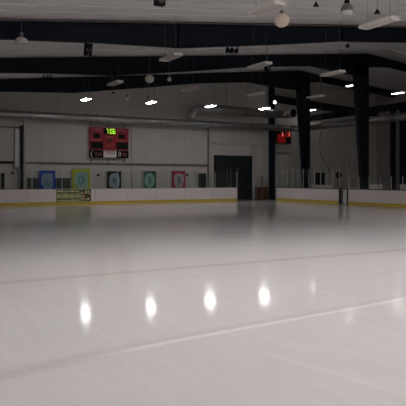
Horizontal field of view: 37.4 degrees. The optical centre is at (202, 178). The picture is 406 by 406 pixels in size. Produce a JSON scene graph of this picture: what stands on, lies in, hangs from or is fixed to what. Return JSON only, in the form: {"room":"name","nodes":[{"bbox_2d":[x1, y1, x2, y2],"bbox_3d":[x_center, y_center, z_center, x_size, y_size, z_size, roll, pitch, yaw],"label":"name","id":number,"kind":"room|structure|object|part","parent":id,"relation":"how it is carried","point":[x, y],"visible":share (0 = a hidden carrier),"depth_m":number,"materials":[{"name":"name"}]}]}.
{"room":"ice rink","nodes":[
{"label":"ice rink","id":0,"kind":"room"},
{"bbox_2d":[0,82,376,199],"bbox_3d":[-4.688,-3.559,46.868,50.000,11.259,0.200,0,0,-30],"label":"wall","id":1,"kind":"structure","parent":0,"point":[43,137],"depth_m":48.25,"materials":[{"name":"grey paint"}]},
{"bbox_2d":[1,172,5,188],"bbox_3d":[-14.090,0.643,41.321,0.951,2.254,0.155,0,0,-30],"label":"door","id":2,"kind":"structure","parent":1,"relation":"in","point":[3,174],"depth_m":41.48,"materials":[{"name":"grey metal"}]},
{"bbox_2d":[0,127,13,162],"bbox_3d":[-14.006,-2.328,41.412,1.832,2.469,0.080,0,0,-30],"label":"door","id":3,"kind":"structure","parent":1,"relation":"in","point":[6,134],"depth_m":41.59,"materials":[{"name":"grey metal"}]},
{"bbox_2d":[0,126,19,127],"bbox_3d":[-13.411,-3.605,41.749,1.354,0.104,0.120,0,0,-30],"label":"trim","id":4,"kind":"structure","parent":1,"relation":"attached to","point":[0,126],"depth_m":41.64,"materials":[{"name":"black metal"}]},
{"bbox_2d":[14,129,18,166],"bbox_3d":[-13.012,-2.152,41.904,0.287,2.665,0.238,0,0,-30],"label":"pipe","id":5,"kind":"object","parent":1,"relation":"attached to","point":[16,131],"visible":1,"depth_m":41.82,"materials":[{"name":"grey metal"}]},
{"bbox_2d":[24,120,25,188],"bbox_3d":[-12.550,-1.621,42.248,0.139,5.075,0.100,0,0,-30],"label":"trim","id":6,"kind":"structure","parent":1,"relation":"attached to","point":[24,120],"depth_m":42.19,"materials":[{"name":"grey metal"}]},
{"bbox_2d":[39,170,55,188],"bbox_3d":[-11.171,0.193,42.982,1.207,1.617,0.172,0,0,-30],"label":"banner","id":7,"kind":"object","parent":1,"relation":"attached to","point":[46,177],"visible":0.91,"depth_m":42.92,"materials":[{"name":"blue fabric"}]},
{"bbox_2d":[62,121,62,177],"bbox_3d":[-10.219,-1.454,43.609,0.052,5.961,0.025,0,0,-30],"label":"trim","id":8,"kind":"structure","parent":1,"relation":"attached to","point":[62,121],"depth_m":43.60,"materials":[{"name":"grey metal"}]},
{"bbox_2d":[72,169,89,188],"bbox_3d":[-8.983,0.125,44.219,1.418,1.766,0.173,0,0,-30],"label":"banner","id":9,"kind":"object","parent":1,"relation":"attached to","point":[80,177],"visible":0.94,"depth_m":44.14,"materials":[{"name":"fabric"}]},
{"bbox_2d":[89,122,128,162],"bbox_3d":[-7.085,-2.769,45.179,3.093,3.183,0.280,0,0,-30],"label":"scoreboard","id":10,"kind":"object","parent":1,"relation":"attached to","point":[100,138],"visible":1,"depth_m":45.05,"materials":[{"name":"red plastic"}]},
{"bbox_2d":[89,150,128,157],"bbox_3d":[-7.054,-1.865,45.125,3.093,0.576,0.144,0,0,-30],"label":"sign","id":11,"kind":"object","parent":10,"relation":"hanging from","point":[92,153],"visible":1,"depth_m":45.02,"materials":[{"name":"black plastic"}]},
{"bbox_2d":[107,171,121,188],"bbox_3d":[-6.747,0.182,45.485,1.184,1.575,0.172,0,0,-30],"label":"banner","id":12,"kind":"object","parent":1,"relation":"attached to","point":[111,175],"visible":0.84,"depth_m":45.38,"materials":[{"name":"fabric"}]},
{"bbox_2d":[25,162,208,165],"bbox_3d":[-6.044,-1.146,45.929,14.895,0.120,0.100,0,0,-30],"label":"trim","id":13,"kind":"structure","parent":1,"relation":"attached to","point":[25,162],"depth_m":45.52,"materials":[{"name":"metal"}]},
{"bbox_2d":[131,124,132,187],"bbox_3d":[-5.455,-1.621,46.262,0.133,5.248,0.100,0,0,-30],"label":"trim","id":14,"kind":"structure","parent":1,"relation":"attached to","point":[131,124],"depth_m":46.22,"materials":[{"name":"grey metal"}]},
{"bbox_2d":[144,171,155,187],"bbox_3d":[-4.209,0.169,46.921,1.188,1.600,0.172,0,0,-30],"label":"banner","id":15,"kind":"object","parent":1,"relation":"attached to","point":[149,176],"visible":0.84,"depth_m":46.88,"materials":[{"name":"green fabric"}]},
{"bbox_2d":[160,125,160,187],"bbox_3d":[-3.370,-1.583,47.485,0.061,6.491,0.025,0,0,-30],"label":"trim","id":16,"kind":"structure","parent":1,"relation":"attached to","point":[160,125],"depth_m":47.47,"materials":[{"name":"grey metal"}]},
{"bbox_2d":[172,171,185,187],"bbox_3d":[-1.971,0.162,48.187,1.232,1.620,0.172,0,0,-30],"label":"banner","id":17,"kind":"object","parent":1,"relation":"attached to","point":[178,177],"visible":0.88,"depth_m":48.10,"materials":[{"name":"red fabric"}]},
{"bbox_2d":[185,118,185,187],"bbox_3d":[-1.423,-1.620,48.586,0.064,6.642,0.025,0,0,-30],"label":"trim","id":18,"kind":"structure","parent":1,"relation":"attached to","point":[185,118],"depth_m":48.57,"materials":[{"name":"grey metal"}]},
{"bbox_2d":[197,173,206,187],"bbox_3d":[-0.066,0.624,49.256,0.895,2.292,0.155,0,0,-30],"label":"door","id":19,"kind":"structure","parent":1,"relation":"in","point":[201,177],"depth_m":49.24,"materials":[{"name":"grey metal"}]},
{"bbox_2d":[207,128,208,187],"bbox_3d":[0.418,-1.572,49.613,0.096,5.294,0.050,0,0,-30],"label":"trim","id":20,"kind":"structure","parent":1,"relation":"attached to","point":[207,128],"depth_m":49.60,"materials":[{"name":"grey metal"}]},
{"bbox_2d":[209,120,212,187],"bbox_3d":[0.665,-1.576,49.702,0.384,6.635,0.140,0,0,-30],"label":"trim","id":21,"kind":"structure","parent":1,"relation":"attached to","point":[210,129],"depth_m":49.62,"materials":[{"name":"grey metal"}]},
{"bbox_2d":[214,155,251,199],"bbox_3d":[2.583,-0.103,50.755,3.745,3.746,0.155,0,0,-30],"label":"door","id":22,"kind":"structure","parent":1,"relation":"in","point":[226,167],"depth_m":50.85,"materials":[{"name":"paint"}]},
{"bbox_2d":[214,142,258,145],"bbox_3d":[2.870,-2.975,50.972,4.436,0.170,0.100,0,0,-30],"label":"trim","id":23,"kind":"structure","parent":1,"relation":"attached to","point":[221,143],"depth_m":50.90,"materials":[{"name":"grey metal"}]},
{"bbox_2d":[240,118,240,155],"bbox_3d":[3.194,-1.718,51.199,0.071,6.976,0.025,0,0,-30],"label":"trim","id":24,"kind":"structure","parent":1,"relation":"attached to","point":[240,118],"depth_m":51.19,"materials":[{"name":"grey metal"}]},
{"bbox_2d":[251,146,255,199],"bbox_3d":[4.382,-0.541,51.828,0.459,4.623,0.100,0,0,-30],"label":"trim","id":25,"kind":"structure","parent":1,"relation":"attached to","point":[253,148],"depth_m":51.75,"materials":[{"name":"grey metal"}]},
{"bbox_2d":[262,118,262,175],"bbox_3d":[5.183,-1.775,52.324,0.074,7.091,0.025,0,0,-30],"label":"trim","id":26,"kind":"structure","parent":1,"relation":"attached to","point":[262,118],"depth_m":52.31,"materials":[{"name":"grey metal"}]},
{"bbox_2d":[275,124,290,143],"bbox_3d":[7.124,-4.011,53.213,1.586,1.755,0.270,0,0,-30],"label":"scoreboard","id":27,"kind":"object","parent":1,"relation":"attached to","point":[281,137],"visible":0.79,"depth_m":53.03,"materials":[{"name":"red plastic"}]},
{"bbox_2d":[277,146,290,152],"bbox_3d":[7.177,-2.611,53.351,1.514,0.638,0.060,0,0,-30],"label":"sign","id":28,"kind":"object","parent":1,"relation":"attached to","point":[280,149],"visible":1,"depth_m":53.34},
{"bbox_2d":[320,130,320,168],"bbox_3d":[10.871,-1.939,55.542,0.084,7.418,0.025,0,0,-30],"label":"trim","id":29,"kind":"structure","parent":1,"relation":"attached to","point":[320,130],"depth_m":55.52,"materials":[{"name":"grey metal"}]},
{"bbox_2d":[275,95,377,116],"bbox_3d":[11.692,-6.650,55.791,12.300,1.400,0.300,0,0,-30],"label":"girder","id":30,"kind":"object","parent":1,"relation":"attached to","point":[279,99],"visible":0.57,"depth_m":55.05,"materials":[{"name":"metal"}]},
{"bbox_2d":[337,118,337,184],"bbox_3d":[12.674,-1.991,56.562,0.087,7.522,0.025,0,0,-30],"label":"trim","id":31,"kind":"structure","parent":1,"relation":"attached to","point":[337,118],"depth_m":56.55,"materials":[{"name":"grey metal"}]},
{"bbox_2d":[352,118,352,188],"bbox_3d":[14.320,-2.038,57.494,0.090,7.616,0.025,0,0,-30],"label":"trim","id":32,"kind":"structure","parent":1,"relation":"attached to","point":[352,118],"depth_m":57.48,"materials":[{"name":"grey metal"}]},
{"bbox_2d":[376,124,376,183],"bbox_3d":[17.070,-2.117,59.049,0.095,7.774,0.025,0,0,-30],"label":"trim","id":33,"kind":"structure","parent":1,"relation":"attached to","point":[376,124],"depth_m":59.03,"materials":[{"name":"grey metal"}]},
{"bbox_2d":[0,0,405,95],"bbox_3d":[11.366,-7.141,18.495,50.000,4.496,65.000,0,0,-30],"label":"ceiling","id":34,"kind":"structure","parent":0,"point":[298,11],"depth_m":28.43,"materials":[{"name":"grey metal"}]},
{"bbox_2d":[15,16,27,45],"bbox_3d":[-6.885,-5.643,22.761,0.479,1.053,0.479,0,0,-30],"label":"globe lamp","id":35,"kind":"object","parent":34,"relation":"hanging from","point":[21,40],"visible":1,"depth_m":22.65,"materials":[{"name":"grey metal"}]},
{"bbox_3d":[-6.885,-5.249,22.761,0.479,0.267,0.479,0,0,-29],"label":"globe","id":36,"kind":"part","parent":35,"relation":"part of"},
{"bbox_2d":[43,74,51,79],"bbox_3d":[-8.456,-5.965,32.593,0.521,1.187,0.187,0,0,-30],"label":"cluster","id":37,"kind":"object","parent":34,"relation":"hanging from","point":[44,78],"visible":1,"depth_m":32.54,"materials":[{"name":"black plastic"}]},
{"bbox_2d":[80,75,91,100],"bbox_3d":[-7.527,-6.034,38.598,0.440,1.911,1.030,0,0,-30],"label":"lamp","id":38,"kind":"object","parent":34,"relation":"hanging from","point":[88,97],"visible":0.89,"depth_m":38.33,"materials":[{"name":"white metal"}]},
{"bbox_2d":[83,43,92,55],"bbox_3d":[-4.988,-5.946,26.135,0.396,1.188,0.332,0,0,-30],"label":"speaker","id":39,"kind":"object","parent":34,"relation":"hanging from","point":[87,47],"visible":0.98,"depth_m":26.05},
{"bbox_2d":[107,80,123,85],"bbox_3d":[-4.793,-6.050,32.677,0.440,1.760,1.470,0,0,-30],"label":"lamp","id":40,"kind":"object","parent":34,"relation":"hanging from","point":[116,82],"visible":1,"depth_m":32.53,"materials":[{"name":"white metal"}]},
{"bbox_2d":[145,53,153,82],"bbox_3d":[-3.053,-6.328,34.236,0.507,1.695,0.507,0,0,-30],"label":"globe lamp","id":41,"kind":"object","parent":34,"relation":"hanging from","point":[149,78],"visible":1,"depth_m":34.12,"materials":[{"name":"white glass"}]},
{"bbox_3d":[-3.053,-5.705,34.236,0.507,0.450,0.507,0,0,-29],"label":"globe","id":42,"kind":"part","parent":41,"relation":"part of"},
{"bbox_2d":[145,100,156,103],"bbox_3d":[-3.521,-6.340,40.864,0.440,2.330,1.030,0,0,-30],"label":"lamp","id":43,"kind":"object","parent":34,"relation":"hanging from","point":[149,101],"visible":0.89,"depth_m":40.59,"materials":[{"name":"white metal"}]},
{"bbox_2d":[153,0,165,6],"bbox_3d":[-1.315,-5.859,18.202,0.320,1.203,0.244,0,0,-30],"label":"speaker","id":44,"kind":"object","parent":34,"relation":"hanging from","point":[161,3],"visible":1,"depth_m":18.13},
{"bbox_2d":[159,52,182,61],"bbox_3d":[-1.383,-5.998,25.529,0.440,1.740,1.470,0,0,-30],"label":"lamp","id":45,"kind":"object","parent":34,"relation":"hanging from","point":[172,56],"visible":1,"depth_m":25.45,"materials":[{"name":"white metal"}]},
{"bbox_2d":[181,53,198,91],"bbox_3d":[-0.786,-6.316,34.943,0.440,2.259,1.470,0,0,-30],"label":"lamp","id":46,"kind":"object","parent":34,"relation":"hanging from","point":[191,88],"visible":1,"depth_m":35.33,"materials":[{"name":"white metal"}]},
{"bbox_2d":[0,71,405,131],"bbox_3d":[-3.584,-6.583,34.972,39.205,4.916,20.405,0,0,-30],"label":"ventilation duct","id":47,"kind":"object","parent":34,"relation":"hanging from","point":[18,114],"visible":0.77,"depth_m":45.63,"materials":[{"name":"grey metal"}]},
{"bbox_3d":[9.864,-6.865,50.391,0.024,4.351,0.021,0,0,-29],"label":"hanger rod","id":48,"kind":"part","parent":47,"relation":"part of","materials":[{"name":"grey metal"}]},
{"bbox_2d":[0,18,405,26],"bbox_3d":[-0.377,-6.933,26.558,36.507,4.148,0.060,0,0,-30],"label":"pipe","id":49,"kind":"object","parent":34,"relation":"attached to","point":[0,18],"visible":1,"depth_m":25.89,"materials":[{"name":"black metal"}]},
{"bbox_2d":[204,104,216,107],"bbox_3d":[0.539,-6.612,43.162,0.440,2.832,1.030,0,0,-30],"label":"lamp","id":50,"kind":"object","parent":34,"relation":"hanging from","point":[209,105],"visible":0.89,"depth_m":42.95,"materials":[{"name":"white metal"}]},
{"bbox_2d":[225,46,238,53],"bbox_3d":[1.453,-6.832,30.058,0.756,1.105,0.270,0,0,-30],"label":"cluster","id":51,"kind":"object","parent":34,"relation":"hanging from","point":[227,50],"visible":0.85,"depth_m":29.95,"materials":[{"name":"black plastic"}]},
{"bbox_2d":[188,104,296,118],"bbox_3d":[3.296,-6.827,49.010,9.860,4.114,1.505,0,0,-30],"label":"ventilation duct","id":52,"kind":"object","parent":34,"relation":"hanging from","point":[194,110],"visible":0.96,"depth_m":48.96,"materials":[{"name":"grey metal"}]},
{"bbox_2d":[247,91,265,95],"bbox_3d":[3.323,-6.598,37.269,0.440,2.752,1.470,0,0,-30],"label":"lamp","id":53,"kind":"object","parent":34,"relation":"hanging from","point":[260,92],"visible":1,"depth_m":37.17,"materials":[{"name":"white metal"}]},
{"bbox_2d":[247,61,271,68],"bbox_3d":[2.617,-6.298,27.792,0.440,2.168,1.470,0,0,-30],"label":"lamp","id":54,"kind":"object","parent":34,"relation":"hanging from","point":[264,63],"visible":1,"depth_m":27.71,"materials":[{"name":"white metal"}]},
{"bbox_2d":[258,106,270,109],"bbox_3d":[4.663,-6.932,45.495,0.440,3.253,1.030,0,0,-30],"label":"lamp","id":55,"kind":"object","parent":34,"relation":"hanging from","point":[265,107],"visible":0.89,"depth_m":45.25,"materials":[{"name":"white metal"}]},
{"bbox_2d":[247,0,285,16],"bbox_3d":[1.908,-5.965,18.314,0.440,1.652,1.470,0,0,-30],"label":"lamp","id":56,"kind":"object","parent":34,"relation":"hanging from","point":[273,5],"visible":1,"depth_m":18.23,"materials":[{"name":"white metal"}]},
{"bbox_2d":[264,45,270,70],"bbox_3d":[3.490,-6.775,32.411,0.320,1.875,0.244,0,0,-30],"label":"speaker","id":57,"kind":"object","parent":34,"relation":"hanging from","point":[266,68],"visible":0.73,"depth_m":32.35},
{"bbox_2d":[274,10,289,27],"bbox_3d":[2.820,-6.236,21.473,0.550,1.616,0.550,0,0,-30],"label":"globe lamp","id":58,"kind":"object","parent":34,"relation":"hanging from","point":[281,20],"visible":1,"depth_m":21.29,"materials":[{"name":"white glass"}]},
{"bbox_2d":[306,94,325,98],"bbox_3d":[7.314,-6.869,38.837,0.440,3.162,1.470,0,0,-30],"label":"lamp","id":59,"kind":"object","parent":34,"relation":"hanging from","point":[319,95],"visible":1,"depth_m":38.67,"materials":[{"name":"white metal"}]},
{"bbox_2d":[320,19,345,76],"bbox_3d":[6.469,-6.552,29.971,0.440,2.653,1.470,0,0,-30],"label":"lamp","id":60,"kind":"object","parent":34,"relation":"hanging from","point":[339,71],"visible":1,"depth_m":29.53,"materials":[{"name":"white metal"}]},
{"bbox_2d":[340,0,353,15],"bbox_3d":[5.042,-6.488,21.006,0.470,1.493,0.465,0,0,-30],"label":"lamp","id":61,"kind":"object","parent":34,"relation":"hanging from","point":[347,8],"visible":1,"depth_m":20.88,"materials":[{"name":"grey metal"}]},
{"bbox_2d":[310,102,405,120],"bbox_3d":[13.759,-5.405,46.046,0.300,0.490,18.600,0,0,-30],"label":"girder","id":62,"kind":"object","parent":34,"relation":"attached to","point":[402,105],"visible":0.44,"depth_m":48.53,"materials":[{"name":"metal"}]},
{"bbox_2d":[374,0,379,13],"bbox_3d":[6.391,-6.740,22.000,0.220,1.362,0.217,0,0,-30],"label":"hanging lamp","id":63,"kind":"object","parent":34,"relation":"hanging from","point":[377,11],"visible":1,"depth_m":21.98,"materials":[{"name":"black plastic"}]},
{"bbox_2d":[359,15,399,29],"bbox_3d":[5.920,-6.248,20.239,0.440,2.080,1.470,0,0,-30],"label":"lamp","id":64,"kind":"object","parent":34,"relation":"hanging from","point":[390,19],"visible":1,"depth_m":20.15,"materials":[{"name":"white metal"}]},
{"bbox_2d":[391,91,404,94],"bbox_3d":[17.204,-7.972,52.935,0.440,0.879,1.270,0,0,-30],"label":"lamp","id":65,"kind":"object","parent":34,"relation":"hanging from","point":[398,92],"visible":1,"depth_m":52.76,"materials":[{"name":"white metal"}]},
{"bbox_2d":[377,91,405,189],"bbox_3d":[33.212,-3.050,30.855,0.200,10.240,65.000,0,0,-30],"label":"wall","id":66,"kind":"structure","parent":0,"point":[383,129],"depth_m":58.12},
{"bbox_3d":[11.366,1.930,18.495,50.000,0.280,65.000,0,0,-30],"label":"floor","id":67,"kind":"structure","parent":0,"visible":0},
{"bbox_2d":[20,125,22,188],"bbox_3d":[-12.675,-0.986,41.959,0.265,5.548,0.400,0,0,-30],"label":"steel post","id":68,"kind":"object","parent":67,"relation":"on","point":[21,126],"visible":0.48,"depth_m":41.84,"materials":[{"name":"grey metal"}]},
{"bbox_2d":[27,178,70,188],"bbox_3d":[-11.048,0.850,43.103,3.152,1.841,0.050,0,0,-30],"label":"screen","id":69,"kind":"object","parent":67,"relation":"on","point":[32,183],"visible":0.27,"depth_m":43.38,"materials":[{"name":"clear glass"}]},
{"bbox_3d":[-11.962,0.825,42.586,1.010,1.791,0.050,0,0,-29],"label":"screen panel","id":70,"kind":"part","parent":69,"relation":"part of","materials":[{"name":"glass"}]},
{"bbox_3d":[-10.134,0.825,43.620,1.010,1.791,0.050,0,0,-29],"label":"screen panel","id":71,"kind":"part","parent":69,"relation":"part of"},
{"bbox_2d":[0,187,237,205],"bbox_3d":[-9.707,1.228,41.417,28.694,1.085,0.165,0,0,-30],"label":"rink boards","id":72,"kind":"object","parent":67,"relation":"on","point":[8,197],"visible":0.98,"depth_m":43.67,"materials":[{"name":"white plastic"}]},
{"bbox_3d":[-12.840,1.250,39.625,2.370,1.040,0.120,0,0,-29],"label":"board panel","id":73,"kind":"part","parent":72,"relation":"part of","materials":[{"name":"white plastic"}]},
{"bbox_3d":[-10.763,1.250,40.800,2.370,1.040,0.120,0,0,-29],"label":"board panel","id":74,"kind":"part","parent":72,"relation":"part of","materials":[{"name":"white plastic"}]},
{"bbox_2d":[56,189,90,201],"bbox_3d":[-8.972,1.140,41.724,2.472,0.840,0.022,0,0,-30],"label":"advertising panel","id":75,"kind":"object","parent":72,"relation":"attached to","point":[62,195],"visible":1,"depth_m":41.68,"materials":[{"name":"plastic"}]},
{"bbox_3d":[-8.686,1.250,41.975,2.370,1.040,0.120,0,0,-29],"label":"board panel","id":76,"kind":"part","parent":72,"relation":"part of","materials":[{"name":"white plastic"}]},
{"bbox_3d":[-6.609,1.250,43.150,2.370,1.040,0.120,0,0,-29],"label":"board panel","id":77,"kind":"part","parent":72,"relation":"part of","materials":[{"name":"white plastic"}]},
{"bbox_2d":[0,170,236,188],"bbox_3d":[-9.728,0.048,41.394,28.634,1.240,0.035,0,0,-30],"label":"shield","id":78,"kind":"object","parent":72,"relation":"on","point":[0,170],"visible":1,"depth_m":44.42,"materials":[{"name":"metal"}]},
{"bbox_3d":[-9.694,1.670,41.333,28.634,0.200,0.004,0,0,-29],"label":"kick plate","id":79,"kind":"part","parent":72,"relation":"part of","materials":[{"name":"yellow plastic"}]},
{"bbox_3d":[-9.733,0.708,41.403,28.634,0.045,0.164,0,0,-29],"label":"cap rail","id":80,"kind":"part","parent":72,"relation":"part of","materials":[{"name":"white plastic"}]},
{"bbox_3d":[-4.532,1.250,44.325,2.370,1.040,0.120,0,0,-29],"label":"board panel","id":81,"kind":"part","parent":72,"relation":"part of","materials":[{"name":"white plastic"}]},
{"bbox_3d":[-2.456,1.250,45.500,2.370,1.040,0.120,0,0,-29],"label":"board panel","id":82,"kind":"part","parent":72,"relation":"part of","materials":[{"name":"white plastic"}]},
{"bbox_3d":[-0.379,1.250,46.675,2.370,1.040,0.120,0,0,-29],"label":"board panel","id":83,"kind":"part","parent":72,"relation":"part of","materials":[{"name":"white plastic"}]},
{"bbox_3d":[1.698,1.250,47.850,2.370,1.040,0.120,0,0,-29],"label":"board panel","id":84,"kind":"part","parent":72,"relation":"part of","materials":[{"name":"white plastic"}]},
{"bbox_2d":[0,71,394,187],"bbox_3d":[-3.471,-3.675,44.109,49.200,10.926,0.400,0,0,-30],"label":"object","id":85,"kind":"object","parent":67,"relation":"on","point":[299,81],"visible":0.91,"depth_m":46.93,"materials":[{"name":"paint"}]},
{"bbox_2d":[0,200,405,405],"bbox_3d":[6.539,1.780,15.908,31.850,0.020,60.250,0,0,-30],"label":"ice rink","id":86,"kind":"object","parent":67,"relation":"on","point":[260,302],"visible":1,"depth_m":8.39,"materials":[{"name":"white ice"}]},
{"bbox_2d":[0,21,405,48],"bbox_3d":[4.457,-3.675,30.097,49.200,10.926,0.400,0,0,-30],"label":"ceiling beam","id":87,"kind":"structure","parent":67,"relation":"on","point":[180,36],"depth_m":27.19,"materials":[{"name":"paint"}]},
{"bbox_2d":[0,54,405,188],"bbox_3d":[0.370,-3.675,37.321,49.200,10.926,0.400,0,0,-30],"label":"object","id":88,"kind":"object","parent":67,"relation":"on","point":[356,65],"visible":0.84,"depth_m":38.16,"materials":[{"name":"paint"}]},
{"bbox_2d":[255,176,268,199],"bbox_3d":[5.106,0.770,51.812,1.398,2.000,0.140,0,0,-30],"label":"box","id":89,"kind":"structure","parent":67,"relation":"on","point":[261,192],"depth_m":51.75,"materials":[{"name":"brown wood"}]},
{"bbox_3d":[4.650,1.210,51.554,0.309,1.080,0.060,0,0,-29],"label":"wood panel","id":90,"kind":"part","parent":89,"relation":"part of","materials":[{"name":"brown wood"}]},
{"bbox_3d":[4.954,1.210,51.726,0.309,1.080,0.060,0,0,-29],"label":"wood panel","id":91,"kind":"part","parent":89,"relation":"part of","materials":[{"name":"brown wood"}]},
{"bbox_3d":[5.106,0.770,51.812,0.060,2.000,0.120,0,0,-29],"label":"wood post","id":92,"kind":"part","parent":89,"relation":"part of","materials":[{"name":"brown wood"}]},
{"bbox_3d":[5.562,1.210,52.070,0.309,1.080,0.060,0,0,-29],"label":"wood panel","id":93,"kind":"part","parent":89,"relation":"part of","materials":[{"name":"brown wood"}]},
{"bbox_2d":[268,86,275,199],"bbox_3d":[6.005,-3.533,52.286,0.603,10.642,0.400,0,0,-30],"label":"steel post","id":94,"kind":"object","parent":67,"relation":"on","point":[271,89],"visible":0.7,"depth_m":52.19,"materials":[{"name":"grey metal"}]},
{"bbox_2d":[276,187,338,203],"bbox_3d":[7.913,1.220,45.977,0.165,1.100,7.404,0,0,-30],"label":"rink boards","id":95,"kind":"object","parent":67,"relation":"on","point":[315,195],"visible":0.91,"depth_m":45.57,"materials":[{"name":"white plastic"}]},
{"bbox_3d":[6.530,1.250,48.385,0.120,1.040,1.835,0,0,-29],"label":"board panel","id":96,"kind":"part","parent":95,"relation":"part of","materials":[{"name":"white plastic"}]},
{"bbox_3d":[7.442,1.250,46.773,0.120,1.040,1.835,0,0,-29],"label":"board panel","id":97,"kind":"part","parent":95,"relation":"part of","materials":[{"name":"white plastic"}]},
{"bbox_3d":[7.843,1.670,45.937,0.004,0.200,7.404,0,0,-29],"label":"kick plate","id":98,"kind":"part","parent":95,"relation":"part of","materials":[{"name":"yellow plastic"}]},
{"bbox_3d":[7.913,0.700,45.977,0.164,0.060,7.404,0,0,-29],"label":"cap rail","id":99,"kind":"part","parent":95,"relation":"part of","materials":[{"name":"white plastic"}]},
{"bbox_2d":[277,168,339,187],"bbox_3d":[7.904,-0.052,45.972,0.035,1.440,7.404,0,0,-30],"label":"shield","id":100,"kind":"object","parent":95,"relation":"on","point":[326,168],"visible":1,"depth_m":45.10,"materials":[{"name":"metal"}]},
{"bbox_3d":[8.353,1.250,45.163,0.120,1.040,1.835,0,0,-29],"label":"board panel","id":101,"kind":"part","parent":95,"relation":"part of","materials":[{"name":"white plastic"}]},
{"bbox_3d":[9.265,1.250,43.551,0.120,1.040,1.835,0,0,-29],"label":"board panel","id":102,"kind":"part","parent":95,"relation":"part of","materials":[{"name":"white plastic"}]},
{"bbox_2d":[315,173,324,184],"bbox_3d":[10.350,0.620,53.269,0.540,2.335,0.827,0,0,-30],"label":"tall cabinet","id":103,"kind":"object","parent":67,"relation":"on","point":[317,175],"visible":0.31,"depth_m":53.01,"materials":[{"name":"black plastic"}]},
{"bbox_3d":[10.232,0.616,52.970,0.020,2.147,0.364,0,0,-29],"label":"door","id":104,"kind":"part","parent":103,"relation":"part of","materials":[{"name":"black plastic"}]},
{"bbox_2d":[311,185,337,187],"bbox_3d":[10.094,1.143,50.067,0.540,1.290,2.774,0,0,-30],"label":"cabinet","id":105,"kind":"object","parent":67,"relation":"on","point":[312,186],"visible":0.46,"depth_m":49.58,"materials":[{"name":"white ceramic"}]},
{"bbox_2d":[336,172,340,187],"bbox_3d":[10.035,0.619,44.403,0.540,2.338,0.512,0,0,-30],"label":"fan","id":106,"kind":"object","parent":67,"relation":"on","point":[337,173],"visible":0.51,"depth_m":44.30,"materials":[{"name":"black metal"}]},
{"bbox_2d":[339,188,348,203],"bbox_3d":[9.957,1.215,42.328,0.160,1.110,0.922,0,0,-30],"label":"gate","id":107,"kind":"object","parent":67,"relation":"on","point":[343,194],"visible":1,"depth_m":42.34,"materials":[{"name":"metal"}]},
{"bbox_3d":[9.760,1.215,42.676,0.160,1.110,0.120,0,0,-29],"label":"gate post","id":108,"kind":"part","parent":107,"relation":"part of","materials":[{"name":"black metal"}]},
{"bbox_2d":[370,184,382,188],"bbox_3d":[12.820,1.090,44.842,0.540,1.396,1.182,0,0,-30],"label":"cabinet","id":109,"kind":"object","parent":67,"relation":"on","point":[372,186],"visible":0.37,"depth_m":44.41,"materials":[{"name":"white ceramic"}]},
{"bbox_2d":[348,189,405,206],"bbox_3d":[13.522,1.220,36.062,0.165,1.100,13.455,0,0,-30],"label":"rink boards","id":110,"kind":"object","parent":67,"relation":"on","point":[372,197],"visible":0.99,"depth_m":39.50,"materials":[{"name":"white plastic"}]},
{"bbox_3d":[10.667,1.250,41.072,0.120,1.040,1.906,0,0,-29],"label":"board panel","id":111,"kind":"part","parent":110,"relation":"part of","materials":[{"name":"white plastic"}]},
{"bbox_2d":[349,177,402,189],"bbox_3d":[13.514,0.258,36.057,0.035,0.820,13.455,0,0,-30],"label":"shield","id":112,"kind":"object","parent":110,"relation":"on","point":[349,177],"visible":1,"depth_m":38.56,"materials":[{"name":"metal"}]},
{"bbox_3d":[13.452,1.670,36.023,0.004,0.200,13.455,0,0,-29],"label":"kick plate","id":113,"kind":"part","parent":110,"relation":"part of","materials":[{"name":"yellow plastic"}]},
{"bbox_3d":[13.523,0.700,36.062,0.164,0.060,13.455,0,0,-29],"label":"cap rail","id":114,"kind":"part","parent":110,"relation":"part of","materials":[{"name":"white plastic"}]},
{"bbox_3d":[11.614,1.250,39.400,0.120,1.040,1.906,0,0,-29],"label":"board panel","id":115,"kind":"part","parent":110,"relation":"part of","materials":[{"name":"white plastic"}]},
{"bbox_3d":[12.560,1.250,37.727,0.120,1.040,1.906,0,0,-29],"label":"board panel","id":116,"kind":"part","parent":110,"relation":"part of","materials":[{"name":"white plastic"}]},
{"bbox_2d":[390,103,395,188],"bbox_3d":[18.045,-2.691,57.031,0.380,8.958,0.500,0,0,-30],"label":"steel post","id":117,"kind":"object","parent":67,"relation":"on","point":[392,124],"visible":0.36,"depth_m":56.92,"materials":[{"name":"grey metal"}]},
{"bbox_2d":[399,102,405,189],"bbox_3d":[18.686,-2.691,55.899,0.380,8.958,0.860,0,0,-30],"label":"steel post","id":118,"kind":"object","parent":67,"relation":"on","point":[402,124],"visible":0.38,"depth_m":55.84,"materials":[{"name":"grey metal"}]},
{"bbox_2d":[400,184,405,189],"bbox_3d":[14.394,1.077,42.060,0.540,1.422,1.086,0,0,-30],"label":"cabinet","id":119,"kind":"object","parent":67,"relation":"on","point":[404,185],"visible":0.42,"depth_m":42.11,"materials":[{"name":"white ceramic"}]}
]}

